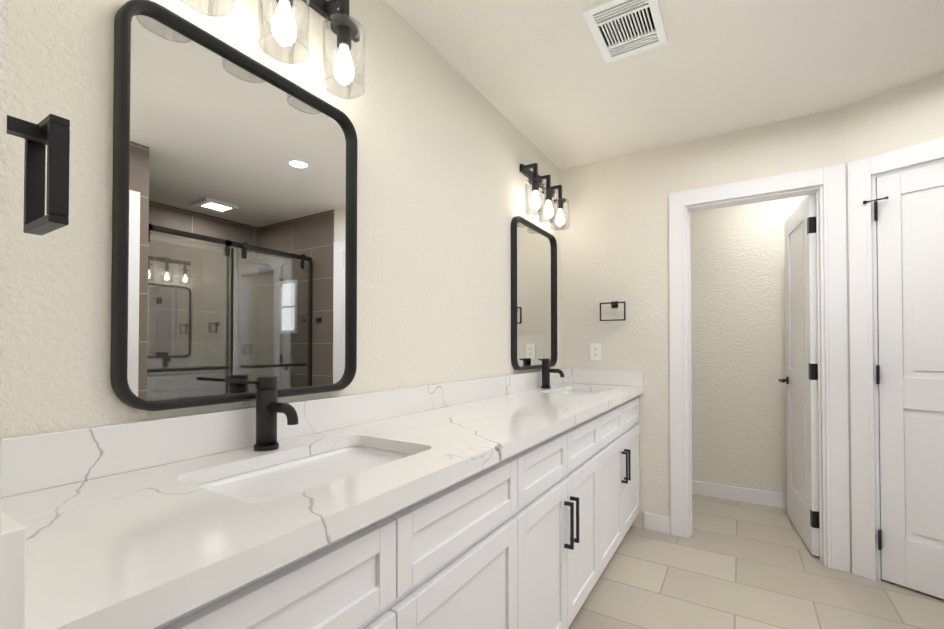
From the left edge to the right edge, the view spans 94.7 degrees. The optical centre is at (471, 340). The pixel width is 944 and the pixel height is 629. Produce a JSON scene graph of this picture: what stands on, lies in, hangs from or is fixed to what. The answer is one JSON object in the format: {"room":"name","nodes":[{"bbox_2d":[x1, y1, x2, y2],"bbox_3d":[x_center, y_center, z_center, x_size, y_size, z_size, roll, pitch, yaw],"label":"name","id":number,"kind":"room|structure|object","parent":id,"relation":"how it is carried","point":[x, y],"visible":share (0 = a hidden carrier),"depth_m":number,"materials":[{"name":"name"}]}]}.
{"room":"bathroom","nodes":[
{"label":"bathroom","id":0,"kind":"room"},
{"bbox_2d":[0,0,7,557],"bbox_3d":[0.030,-0.044,0.030,2.220,2.440,0.120,0,-1,32],"label":"wall","id":1,"kind":"structure","parent":0,"point":[3,58],"depth_m":0.36,"materials":[{"name":"beige paint"}]},
{"bbox_2d":[0,502,31,628],"bbox_3d":[-0.628,0.217,0.519,0.539,0.099,0.019,0,-1,32],"label":"backsplash","id":2,"kind":"structure","parent":1,"relation":"attached to","point":[16,532],"depth_m":0.38,"materials":[{"name":"white stone"}]},
{"bbox_2d":[7,114,69,235],"bbox_3d":[-0.478,-0.183,0.455,0.085,0.123,0.064,0,-1,32],"label":"towel ring","id":3,"kind":"object","parent":1,"relation":"attached to","point":[51,132],"visible":1,"depth_m":0.46,"materials":[{"name":"black metal"}]},
{"bbox_2d":[2,0,560,437],"bbox_3d":[-0.219,-0.020,1.831,0.100,2.440,5.280,0,-1,32],"label":"wall","id":4,"kind":"structure","parent":0,"point":[446,148],"depth_m":1.50,"materials":[{"name":"beige paint"}]},
{"bbox_2d":[110,0,357,410],"bbox_3d":[-0.556,-0.286,1.161,0.035,0.885,0.645,0,-1,32],"label":"framed mirror","id":5,"kind":"object","parent":4,"relation":"attached to","point":[234,221],"visible":0.98,"depth_m":1.07,"materials":[{"name":"black metal"}]},
{"bbox_2d":[180,0,364,98],"bbox_3d":[-0.504,-0.908,1.143,0.152,0.303,0.670,0,-1,32],"label":"light","id":6,"kind":"object","parent":4,"relation":"attached to","point":[281,39],"visible":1,"depth_m":1.25,"materials":[{"name":"glass"}]},
{"bbox_2d":[511,216,557,369],"bbox_3d":[0.403,-0.266,2.710,0.035,0.885,0.645,0,-1,32],"label":"framed mirror","id":7,"kind":"object","parent":4,"relation":"attached to","point":[533,293],"visible":1,"depth_m":2.67,"materials":[{"name":"black metal"}]},
{"bbox_2d":[520,163,568,230],"bbox_3d":[0.468,-0.887,2.712,0.152,0.303,0.558,0,-1,32],"label":"light","id":8,"kind":"object","parent":4,"relation":"attached to","point":[545,207],"visible":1,"depth_m":2.66,"materials":[{"name":"glass"}]},
{"bbox_2d":[1,368,563,497],"bbox_3d":[-0.115,0.235,1.880,0.020,0.099,2.876,0,-1,32],"label":"backsplash","id":9,"kind":"structure","parent":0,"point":[33,461],"depth_m":0.98,"materials":[{"name":"white stone"}]},
{"bbox_2d":[385,0,943,169],"bbox_3d":[1.260,-1.302,0.933,3.620,0.100,5.280,0,-1,32],"label":"ceiling","id":10,"kind":"structure","parent":0,"point":[550,84],"depth_m":1.95,"materials":[{"name":"white paint"}]},
{"bbox_2d":[582,0,667,63],"bbox_3d":[0.612,-1.235,1.718,0.250,0.012,0.345,0,-1,32],"label":"ceiling vent","id":11,"kind":"object","parent":10,"relation":"in","point":[620,29],"visible":0.98,"depth_m":1.71,"materials":[{"name":"white"}]},
{"bbox_2d":[560,107,843,527],"bbox_3d":[1.336,-0.008,2.739,1.590,2.440,0.100,0,-1,32],"label":"wall","id":12,"kind":"structure","parent":0,"point":[614,241],"depth_m":2.81,"materials":[{"name":"beige paint"}]},
{"bbox_2d":[590,343,600,359],"bbox_3d":[0.846,0.080,2.976,0.072,0.116,0.009,0,-1,32],"label":"electrical outlet plate","id":13,"kind":"object","parent":12,"relation":"attached to","point":[595,351],"visible":1,"depth_m":2.97,"materials":[{"name":"white plastic"}]},
{"bbox_2d":[564,370,642,385],"bbox_3d":[0.875,0.249,2.948,0.539,0.099,0.019,0,-1,32],"label":"backsplash","id":14,"kind":"structure","parent":12,"relation":"attached to","point":[605,377],"depth_m":2.91,"materials":[{"name":"white stone"}]},
{"bbox_2d":[600,301,625,320],"bbox_3d":[0.938,-0.193,2.884,0.165,0.133,0.074,0,-1,32],"label":"towel ring","id":15,"kind":"object","parent":12,"relation":"attached to","point":[614,304],"visible":1,"depth_m":2.85,"materials":[{"name":"black metal"}]},
{"bbox_2d":[669,164,849,571],"bbox_3d":[1.632,0.141,2.551,0.854,2.137,0.140,0,-1,32],"label":"door frame","id":16,"kind":"structure","parent":12,"relation":"attached to","point":[826,186],"depth_m":2.37,"materials":[{"name":"white wood"}]},
{"bbox_2d":[778,194,819,555],"bbox_3d":[2.043,0.190,2.706,0.139,2.020,0.651,0,-1,26],"label":"door","id":17,"kind":"structure","parent":12,"relation":"in","point":[801,381],"depth_m":2.60,"materials":[{"name":"white wood"}]},
{"bbox_2d":[690,195,806,493],"bbox_3d":[2.111,0.000,3.317,1.600,2.440,0.100,0,-1,32],"label":"wall","id":18,"kind":"structure","parent":0,"point":[738,359],"depth_m":3.29,"materials":[{"name":"beige paint"}]},
{"bbox_2d":[692,480,786,508],"bbox_3d":[2.080,1.166,3.253,1.400,0.105,0.016,0,-1,32],"label":"baseboard","id":19,"kind":"structure","parent":18,"relation":"attached to","point":[772,499],"depth_m":3.28,"materials":[{"name":"white wood"}]},
{"bbox_2d":[568,494,943,628],"bbox_3d":[1.260,1.238,0.899,3.620,0.100,5.280,0,-1,32],"label":"floor","id":20,"kind":"structure","parent":0,"point":[729,564],"depth_m":2.13,"materials":[{"name":"tile"}]},
{"bbox_2d":[100,390,642,628],"bbox_3d":[0.118,0.756,1.729,0.568,0.885,2.876,0,-1,32],"label":"bathroom vanity","id":21,"kind":"object","parent":20,"relation":"on","point":[512,501],"depth_m":1.06,"materials":[{"name":"white wood"}]},
{"bbox_2d":[1,382,642,628],"bbox_3d":[0.115,0.299,1.738,0.559,0.030,2.876,0,-1,32],"label":"countertop","id":22,"kind":"structure","parent":21,"relation":"on","point":[108,548],"depth_m":0.71,"materials":[{"name":"white stone"}]},
{"bbox_2d":[224,376,303,449],"bbox_3d":[-0.504,0.182,1.048,0.147,0.184,0.135,0,-1,32],"label":"faucet","id":23,"kind":"object","parent":22,"relation":"on","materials":[{"name":"black metal"}]},
{"bbox_2d":[184,438,415,501],"bbox_3d":[-0.346,0.364,0.993,0.350,0.144,0.540,0,-1,32],"label":"sink","id":24,"kind":"object","parent":22,"relation":"in","point":[277,477],"depth_m":1.04,"materials":[{"name":"white ceramic"}]},
{"bbox_2d":[538,358,563,389],"bbox_3d":[0.472,0.203,2.625,0.147,0.184,0.135,0,-1,32],"label":"faucet","id":25,"kind":"object","parent":22,"relation":"on","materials":[{"name":"black metal"}]},
{"bbox_2d":[548,386,599,393],"bbox_3d":[0.630,0.385,2.570,0.350,0.144,0.540,0,-1,32],"label":"sink","id":26,"kind":"object","parent":22,"relation":"in","point":[567,389],"depth_m":2.79,"materials":[{"name":"white ceramic"}]},
{"bbox_2d":[844,72,943,571],"bbox_3d":[2.172,-0.017,2.083,0.100,2.440,0.630,1,-1,-35],"label":"wall","id":27,"kind":"structure","parent":0,"point":[910,114],"depth_m":2.16,"materials":[{"name":"beige paint"}]},
{"bbox_2d":[848,137,943,598],"bbox_3d":[2.169,0.137,2.051,0.138,2.132,0.579,1,-1,-35],"label":"door","id":28,"kind":"structure","parent":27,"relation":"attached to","point":[896,249],"depth_m":2.13,"materials":[{"name":"white wood"}]}
]}

